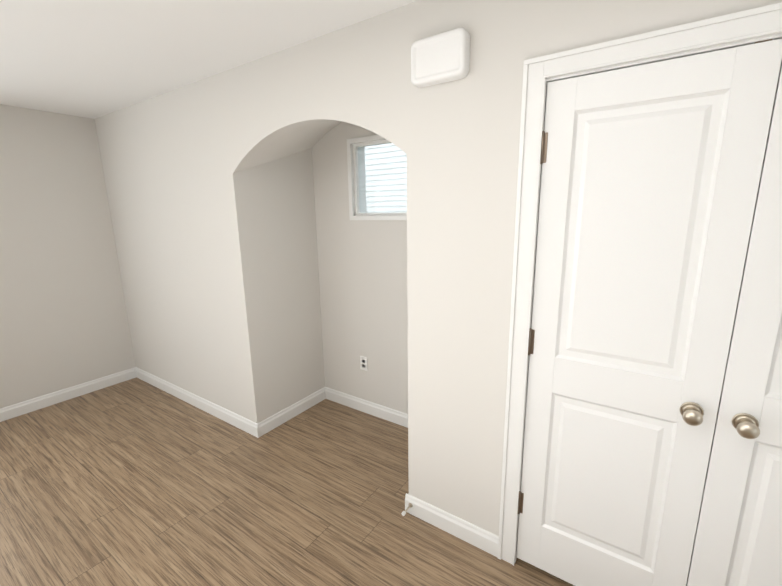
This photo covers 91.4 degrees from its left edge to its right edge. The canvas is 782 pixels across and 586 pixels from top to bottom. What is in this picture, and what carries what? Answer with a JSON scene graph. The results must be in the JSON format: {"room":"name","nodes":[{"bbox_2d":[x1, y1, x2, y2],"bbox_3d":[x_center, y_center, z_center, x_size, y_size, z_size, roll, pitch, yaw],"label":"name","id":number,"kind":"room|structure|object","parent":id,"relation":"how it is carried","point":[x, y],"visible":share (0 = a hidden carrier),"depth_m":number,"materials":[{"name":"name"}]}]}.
{"room":"empty bedroom","nodes":[
{"label":"empty bedroom","id":0,"kind":"room"},
{"bbox_2d":[0,104,135,408],"bbox_3d":[-4.151,0.129,1.559,0.120,2.460,5.277,7,15,34],"label":"wall","id":1,"kind":"structure","parent":0,"point":[64,323],"depth_m":3.27,"materials":[{"name":"paint"}]},
{"bbox_2d":[0,368,135,421],"bbox_3d":[-4.036,1.273,1.831,0.015,0.105,5.127,7,15,34],"label":"baseboard","id":2,"kind":"structure","parent":1,"relation":"attached to","point":[24,407],"depth_m":3.41,"materials":[{"name":"white wood"}]},
{"bbox_2d":[0,0,417,118],"bbox_3d":[-1.568,-0.888,0.068,5.820,0.080,6.150,7,15,34],"label":"ceiling","id":3,"kind":"structure","parent":0,"point":[93,59],"depth_m":1.89,"materials":[{"name":"paint"}]},
{"bbox_2d":[0,377,574,585],"bbox_3d":[-1.531,1.585,0.602,5.820,0.060,6.150,7,15,34],"label":"floor","id":4,"kind":"structure","parent":0,"point":[136,481],"depth_m":2.18,"materials":[{"name":"wood"}]},
{"bbox_2d":[95,0,781,535],"bbox_3d":[-0.131,-0.137,2.508,5.660,2.460,0.872,7,15,34],"label":"wall","id":5,"kind":"structure","parent":0,"point":[263,276],"depth_m":2.34,"materials":[{"name":"paint"}]},
{"bbox_2d":[132,367,259,437],"bbox_3d":[-1.778,0.912,3.344,1.939,0.105,0.015,7,15,34],"label":"baseboard","id":6,"kind":"structure","parent":5,"relation":"attached to","point":[253,428],"depth_m":3.20,"materials":[{"name":"white wood"}]},
{"bbox_2d":[260,388,323,436],"bbox_3d":[-0.782,0.950,3.098,0.015,0.105,0.690,7,15,34],"label":"baseboard","id":7,"kind":"structure","parent":5,"relation":"attached to","point":[295,409],"depth_m":3.06,"materials":[{"name":"white wood"}]},
{"bbox_2d":[360,356,367,370],"bbox_3d":[-0.219,0.565,3.066,0.070,0.115,0.008,7,15,34],"label":"outlet","id":8,"kind":"object","parent":5,"relation":"attached to","point":[363,363],"visible":1,"depth_m":3.06,"materials":[{"name":"white plastic"}]},
{"bbox_2d":[324,387,407,427],"bbox_3d":[-0.047,0.954,3.029,1.308,0.105,0.015,7,15,34],"label":"baseboard","id":9,"kind":"structure","parent":5,"relation":"attached to","point":[374,409],"depth_m":3.12,"materials":[{"name":"white wood"}]},
{"bbox_2d":[347,135,406,219],"bbox_3d":[-0.028,-0.811,2.717,0.578,0.572,0.173,7,15,34],"label":"window","id":10,"kind":"structure","parent":5,"relation":"in","point":[356,156],"depth_m":2.79,"materials":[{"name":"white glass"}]},
{"bbox_2d":[401,503,412,515],"bbox_3d":[0.085,1.159,2.043,0.026,0.026,0.078,7,15,34],"label":"door stop","id":11,"kind":"object","parent":5,"relation":"attached to","point":[410,505],"visible":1,"depth_m":2.04,"materials":[{"name":"silver metal"}]},
{"bbox_2d":[405,493,408,511],"bbox_3d":[0.282,1.090,2.377,0.015,0.105,0.708,7,15,34],"label":"baseboard","id":12,"kind":"structure","parent":5,"relation":"attached to","point":[406,496],"depth_m":2.09,"materials":[{"name":"white wood"}]},
{"bbox_2d":[411,28,469,87],"bbox_3d":[0.192,-0.939,1.532,0.245,0.168,0.046,7,15,34],"label":"door chime","id":13,"kind":"object","parent":5,"relation":"attached to","point":[444,57],"visible":1,"depth_m":1.51,"materials":[{"name":"white plastic"}]},
{"bbox_2d":[408,495,498,556],"bbox_3d":[0.305,1.181,1.952,0.499,0.105,0.015,7,15,34],"label":"baseboard","id":14,"kind":"structure","parent":5,"relation":"attached to","point":[475,535],"depth_m":1.93,"materials":[{"name":"white wood"}]},
{"bbox_2d":[498,2,781,565],"bbox_3d":[1.097,0.276,1.266,1.374,2.141,0.140,7,15,34],"label":"door frame","id":15,"kind":"structure","parent":5,"relation":"attached to","point":[750,26],"depth_m":1.39,"materials":[{"name":"wood"}]},
{"bbox_2d":[516,39,781,585],"bbox_3d":[0.802,0.278,1.390,0.622,2.026,0.106,7,15,34],"label":"closet door","id":16,"kind":"structure","parent":5,"relation":"in","point":[650,176],"depth_m":1.34,"materials":[{"name":"white wood"}]},
{"bbox_2d":[686,61,781,585],"bbox_3d":[1.319,0.345,1.045,0.622,2.026,0.106,7,15,34],"label":"closet door","id":17,"kind":"structure","parent":5,"relation":"in","point":[738,539],"depth_m":1.21,"materials":[{"name":"white wood"}]},
{"label":"outside","id":18,"kind":"structure","parent":0,"visible":0},
{"bbox_3d":[38.535,10.135,-18.904,170.000,9.375,170.000,7,15,34],"label":"ground","id":19,"kind":"structure","parent":18,"visible":0},
{"bbox_2d":[365,143,406,212],"bbox_3d":[2.412,-2.566,6.045,12.000,6.000,0.300,7,15,34],"label":"siding","id":20,"kind":"object","parent":19,"relation":"on","point":[372,158],"depth_m":7.68,"materials":[{"name":"plastic"}]}
]}

